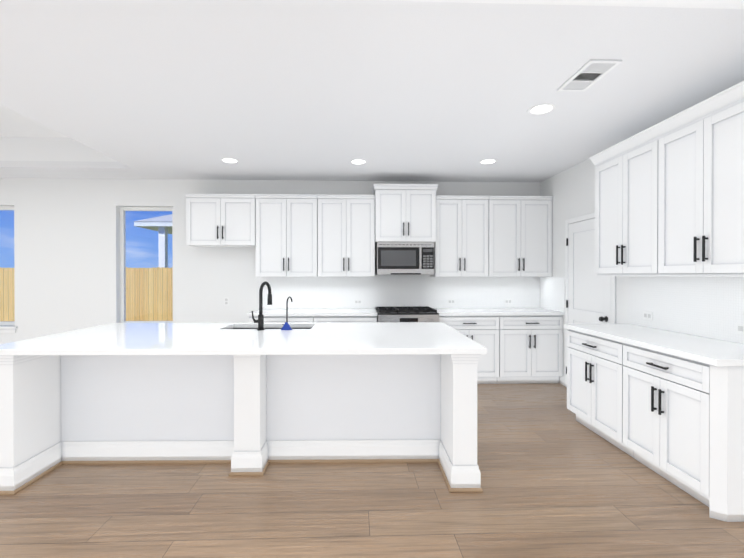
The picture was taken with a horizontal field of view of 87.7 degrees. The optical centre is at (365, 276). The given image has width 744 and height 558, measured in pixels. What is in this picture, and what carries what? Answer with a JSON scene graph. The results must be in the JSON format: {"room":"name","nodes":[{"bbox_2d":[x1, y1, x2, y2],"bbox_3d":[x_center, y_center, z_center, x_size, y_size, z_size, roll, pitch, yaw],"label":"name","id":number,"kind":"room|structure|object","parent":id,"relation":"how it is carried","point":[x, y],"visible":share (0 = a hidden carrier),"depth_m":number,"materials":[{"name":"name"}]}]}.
{"room":"kitchen","nodes":[
{"label":"kitchen","id":0,"kind":"room"},
{"bbox_2d":[0,178,539,344],"bbox_3d":[-2.512,-0.264,5.482,10.360,3.300,0.160,0,0,-2],"label":"wall","id":1,"kind":"structure","parent":0,"point":[66,255],"depth_m":5.37,"materials":[{"name":"white paint"}]},
{"bbox_2d":[0,206,14,324],"bbox_3d":[-5.457,-0.151,5.414,1.247,1.662,0.050,0,0,-2],"label":"window","id":2,"kind":"structure","parent":1,"relation":"in","point":[7,322],"depth_m":5.42,"materials":[{"name":"clear glass"}]},
{"bbox_2d":[0,325,17,332],"bbox_3d":[-5.454,0.727,5.340,1.330,0.089,0.135,0,0,-2],"label":"window sill","id":3,"kind":"structure","parent":1,"relation":"attached to","point":[8,328],"depth_m":5.31,"materials":[{"name":"paint"}]},
{"bbox_2d":[120,207,173,322],"bbox_3d":[-3.073,-0.152,5.494,0.777,1.662,0.050,0,0,-2],"label":"window","id":4,"kind":"structure","parent":1,"relation":"in","point":[123,263],"depth_m":5.48,"materials":[{"name":"clear glass"}]},
{"bbox_2d":[224,297,228,305],"bbox_3d":[-1.950,0.346,5.418,0.072,0.116,0.007,0,0,-2],"label":"outlet","id":5,"kind":"object","parent":1,"relation":"attached to","point":[226,301],"visible":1,"depth_m":5.42,"materials":[{"name":"white plastic"}]},
{"bbox_2d":[185,184,552,276],"bbox_3d":[0.080,-0.606,5.259,4.868,1.215,0.452,0,0,-2],"label":"upper cabinet","id":6,"kind":"object","parent":1,"relation":"attached to","point":[306,235],"visible":1,"depth_m":5.13,"materials":[{"name":"paint"}]},
{"bbox_2d":[375,242,433,274],"bbox_3d":[0.519,-0.241,5.285,0.755,0.428,0.434,0,0,-2],"label":"microwave","id":7,"kind":"object","parent":6,"relation":"attached to","point":[404,258],"visible":1,"depth_m":5.08,"materials":[{"name":"silver metal"}]},
{"bbox_2d":[259,275,539,308],"bbox_3d":[0.503,0.212,5.499,4.008,0.476,0.008,0,0,-2],"label":"backsplash","id":8,"kind":"structure","parent":1,"relation":"attached to","point":[382,290],"depth_m":5.50,"materials":[{"name":"tile"}]},
{"bbox_2d":[354,299,361,303],"bbox_3d":[-0.111,0.356,5.471,0.116,0.072,0.007,0,0,-2],"label":"electrical outlet","id":9,"kind":"object","parent":8,"relation":"attached to","point":[357,301],"visible":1,"depth_m":5.47,"materials":[{"name":"white plastic"}]},
{"bbox_2d":[447,299,454,303],"bbox_3d":[1.219,0.356,5.516,0.116,0.072,0.007,0,0,-2],"label":"electrical outlet","id":10,"kind":"object","parent":8,"relation":"attached to","point":[450,301],"visible":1,"depth_m":5.51,"materials":[{"name":"white plastic"}]},
{"bbox_2d":[504,299,511,303],"bbox_3d":[2.038,0.355,5.543,0.116,0.072,0.007,0,0,-2],"label":"electrical outlet","id":11,"kind":"object","parent":8,"relation":"attached to","point":[507,301],"visible":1,"depth_m":5.54,"materials":[{"name":"white plastic"}]},
{"bbox_2d":[0,383,743,557],"bbox_3d":[-2.362,1.466,0.987,10.360,0.120,9.170,0,0,-2],"label":"floor","id":12,"kind":"structure","parent":0,"point":[558,480],"depth_m":2.34,"materials":[{"name":"brown wood"}]},
{"bbox_2d":[0,354,482,494],"bbox_3d":[-0.864,0.949,3.199,3.236,0.896,1.401,0,0,-1],"label":"kitchen island","id":13,"kind":"object","parent":12,"relation":"on","point":[246,399],"depth_m":2.92,"materials":[{"name":"paint"}]},
{"bbox_2d":[0,322,486,353],"bbox_3d":[-0.861,0.481,3.185,3.282,0.040,1.380,0,0,-1],"label":"island countertop","id":14,"kind":"structure","parent":13,"relation":"on","point":[320,337],"depth_m":2.81,"materials":[{"name":"white stone"}]},
{"bbox_2d":[252,281,271,329],"bbox_3d":[-0.917,0.251,3.425,0.138,0.417,0.225,0,0,-1],"label":"faucet","id":15,"kind":"object","parent":14,"relation":"on","point":[260,321],"visible":1,"depth_m":3.34,"materials":[{"name":"black metal"}]},
{"bbox_2d":[228,326,307,329],"bbox_3d":[-0.889,0.616,3.590,0.824,0.258,0.394,0,0,-1],"label":"sink","id":16,"kind":"object","parent":14,"relation":"in","point":[229,327],"depth_m":3.77,"materials":[{"name":"silver metal"}]},
{"bbox_2d":[281,296,292,329],"bbox_3d":[-0.681,0.317,3.393,0.100,0.286,0.143,0,0,-1],"label":"faucet","id":17,"kind":"object","parent":14,"relation":"on","point":[286,325],"visible":1,"depth_m":3.35,"materials":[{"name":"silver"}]},
{"bbox_2d":[249,316,317,322],"bbox_3d":[-1.038,0.940,5.145,0.864,0.896,0.620,0,0,-2],"label":"base cabinet","id":18,"kind":"object","parent":12,"relation":"on","point":[267,319],"depth_m":4.84,"materials":[{"name":"paint"}]},
{"bbox_2d":[246,308,377,315],"bbox_3d":[-0.676,0.472,5.145,1.627,0.040,0.640,0,0,-2],"label":"countertop","id":19,"kind":"structure","parent":18,"relation":"on","point":[266,312],"depth_m":4.90,"materials":[{"name":"white stone"}]},
{"bbox_2d":[318,316,376,321],"bbox_3d":[-0.296,0.940,5.170,0.863,0.896,0.620,0,0,-2],"label":"base cabinet","id":20,"kind":"object","parent":12,"relation":"on","point":[320,318],"depth_m":4.87,"materials":[{"name":"paint"}]},
{"bbox_2d":[375,306,438,321],"bbox_3d":[0.525,0.903,5.132,0.763,0.968,0.730,0,0,-2],"label":"range","id":21,"kind":"object","parent":12,"relation":"on","point":[407,314],"visible":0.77,"depth_m":4.83,"materials":[{"name":"silver metal"}]},
{"bbox_2d":[437,312,505,383],"bbox_3d":[1.331,0.939,5.224,0.843,0.896,0.620,0,0,-2],"label":"base cabinet","id":22,"kind":"object","parent":12,"relation":"on","point":[488,331],"depth_m":4.93,"materials":[{"name":"paint"}]},
{"bbox_2d":[506,316,562,383],"bbox_3d":[2.073,0.939,5.249,0.884,0.896,0.620,0,0,-2],"label":"base cabinet","id":23,"kind":"object","parent":12,"relation":"on","point":[523,345],"depth_m":4.95,"materials":[{"name":"paint"}]},
{"bbox_2d":[433,308,563,315],"bbox_3d":[1.713,0.471,5.225,1.608,0.040,0.640,0,0,-2],"label":"countertop","id":24,"kind":"structure","parent":23,"relation":"on","point":[442,311],"depth_m":4.96,"materials":[{"name":"white stone"}]},
{"bbox_2d":[566,328,611,443],"bbox_3d":[2.270,0.948,3.349,0.620,0.896,0.836,0,0,-2],"label":"base cabinet","id":25,"kind":"object","parent":12,"relation":"on","point":[589,358],"depth_m":3.38,"materials":[{"name":"paint"}]},
{"bbox_2d":[612,340,743,521],"bbox_3d":[2.294,0.951,2.635,0.620,0.896,0.835,0,0,-2],"label":"base cabinet","id":26,"kind":"object","parent":12,"relation":"on","point":[667,405],"depth_m":2.44,"materials":[{"name":"paint"}]},
{"bbox_2d":[564,324,743,367],"bbox_3d":[2.270,0.482,2.981,0.645,0.040,1.584,0,0,-2],"label":"countertop","id":27,"kind":"structure","parent":26,"relation":"on","point":[718,353],"depth_m":2.73,"materials":[{"name":"white stone"}]},
{"bbox_2d":[0,0,743,181],"bbox_3d":[-2.362,-1.558,0.973,10.040,0.450,8.850,0,0,-2],"label":"ceiling","id":28,"kind":"structure","parent":0,"point":[321,90],"depth_m":2.71,"materials":[{"name":"white paint"}]},
{"bbox_2d":[220,158,238,162],"bbox_3d":[-1.579,-1.347,4.497,0.214,0.004,0.214,0,0,-2],"label":"recessed light","id":29,"kind":"object","parent":28,"relation":"in","point":[228,160],"visible":1,"depth_m":4.49,"materials":[{"name":"paint"}]},
{"bbox_2d":[349,159,367,164],"bbox_3d":[-0.085,-1.348,4.548,0.214,0.004,0.214,0,0,-2],"label":"recessed light","id":30,"kind":"object","parent":28,"relation":"in","point":[358,161],"visible":1,"depth_m":4.53,"materials":[{"name":"paint"}]},
{"bbox_2d":[479,159,497,163],"bbox_3d":[1.431,-1.348,4.538,0.214,0.004,0.214,0,0,-2],"label":"recessed light","id":31,"kind":"object","parent":28,"relation":"in","point":[487,161],"visible":1,"depth_m":4.53,"materials":[{"name":"paint"}]},
{"bbox_2d":[527,103,555,114],"bbox_3d":[1.409,-1.341,3.107,0.214,0.004,0.214,0,0,-2],"label":"recessed light","id":32,"kind":"object","parent":28,"relation":"in","point":[544,108],"visible":1,"depth_m":3.10,"materials":[{"name":"paint"}]},
{"bbox_2d":[376,0,743,8],"bbox_3d":[-2.368,-1.254,1.160,10.040,0.159,0.820,0,0,-2],"label":"header beam","id":33,"kind":"structure","parent":28,"relation":"attached to","point":[726,4],"depth_m":1.66,"materials":[{"name":"white paint"}]},
{"bbox_2d":[557,59,621,90],"bbox_3d":[1.477,-1.335,2.584,0.200,0.012,0.390,0,0,-2],"label":"ceiling vent","id":34,"kind":"object","parent":28,"relation":"in","point":[588,74],"visible":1,"depth_m":2.56,"materials":[{"name":"metal"}]},
{"bbox_2d":[540,159,740,385],"bbox_3d":[2.738,-0.244,1.070,0.160,3.300,9.010,0,0,-2],"label":"wall","id":35,"kind":"structure","parent":0,"point":[571,190],"depth_m":4.82,"materials":[{"name":"white paint"}]},
{"bbox_2d":[566,218,610,373],"bbox_3d":[2.501,0.367,4.428,0.083,2.032,0.812,0,0,-2],"label":"pantry door","id":36,"kind":"structure","parent":35,"relation":"in","point":[588,301],"depth_m":4.47,"materials":[{"name":"paint"}]},
{"bbox_2d":[565,213,615,386],"bbox_3d":[2.536,0.340,4.423,0.017,2.102,0.924,0,0,-2],"label":"door frame","id":37,"kind":"structure","parent":35,"relation":"attached to","point":[613,278],"depth_m":4.83,"materials":[{"name":"paint"}]},
{"bbox_2d":[593,129,648,276],"bbox_3d":[2.408,-0.594,3.346,0.346,1.140,0.836,0,0,-2],"label":"upper cabinet","id":38,"kind":"object","parent":35,"relation":"attached to","point":[622,169],"depth_m":3.36,"materials":[{"name":"paint"}]},
{"bbox_2d":[540,276,743,343],"bbox_3d":[2.558,0.227,3.880,0.008,0.461,3.364,0,0,-2],"label":"backsplash","id":39,"kind":"structure","parent":35,"relation":"attached to","point":[711,307],"depth_m":3.15,"materials":[{"name":"tile"}]},
{"bbox_2d":[643,311,652,319],"bbox_3d":[2.562,0.355,3.523,0.007,0.072,0.116,0,0,-2],"label":"electrical outlet","id":40,"kind":"object","parent":39,"relation":"attached to","point":[648,315],"visible":1,"depth_m":3.51,"materials":[{"name":"white plastic"}]},
{"bbox_2d":[736,323,743,333],"bbox_3d":[2.591,0.359,2.654,0.007,0.072,0.116,0,0,-2],"label":"electrical outlet","id":41,"kind":"object","parent":39,"relation":"attached to","point":[739,328],"visible":1,"depth_m":2.68,"materials":[{"name":"white plastic"}]},
{"bbox_2d":[649,81,743,276],"bbox_3d":[2.432,-0.591,2.632,0.346,1.140,0.835,0,0,-2],"label":"upper cabinet","id":42,"kind":"object","parent":35,"relation":"attached to","point":[669,196],"depth_m":2.62,"materials":[{"name":"paint"}]},
{"label":"outside","id":43,"kind":"structure","parent":0,"visible":0},
{"bbox_3d":[-28.595,1.441,36.810,105.000,0.100,64.190,0,0,-2],"label":"ground","id":44,"kind":"structure","parent":43,"visible":0},
{"bbox_2d":[0,267,172,320],"bbox_3d":[-13.240,0.603,11.931,42.028,1.797,0.060,0,0,-2],"label":"fence","id":45,"kind":"object","parent":44,"relation":"on","point":[148,280],"depth_m":12.11,"materials":[{"name":"brown wood"}]},
{"bbox_2d":[134,214,171,267],"bbox_3d":[-4.817,-0.970,16.928,6.840,4.895,6.540,0,0,-2],"label":"patio","id":46,"kind":"structure","parent":44,"relation":"on","point":[163,231],"depth_m":13.78,"materials":[{"name":"grey"}]}
]}

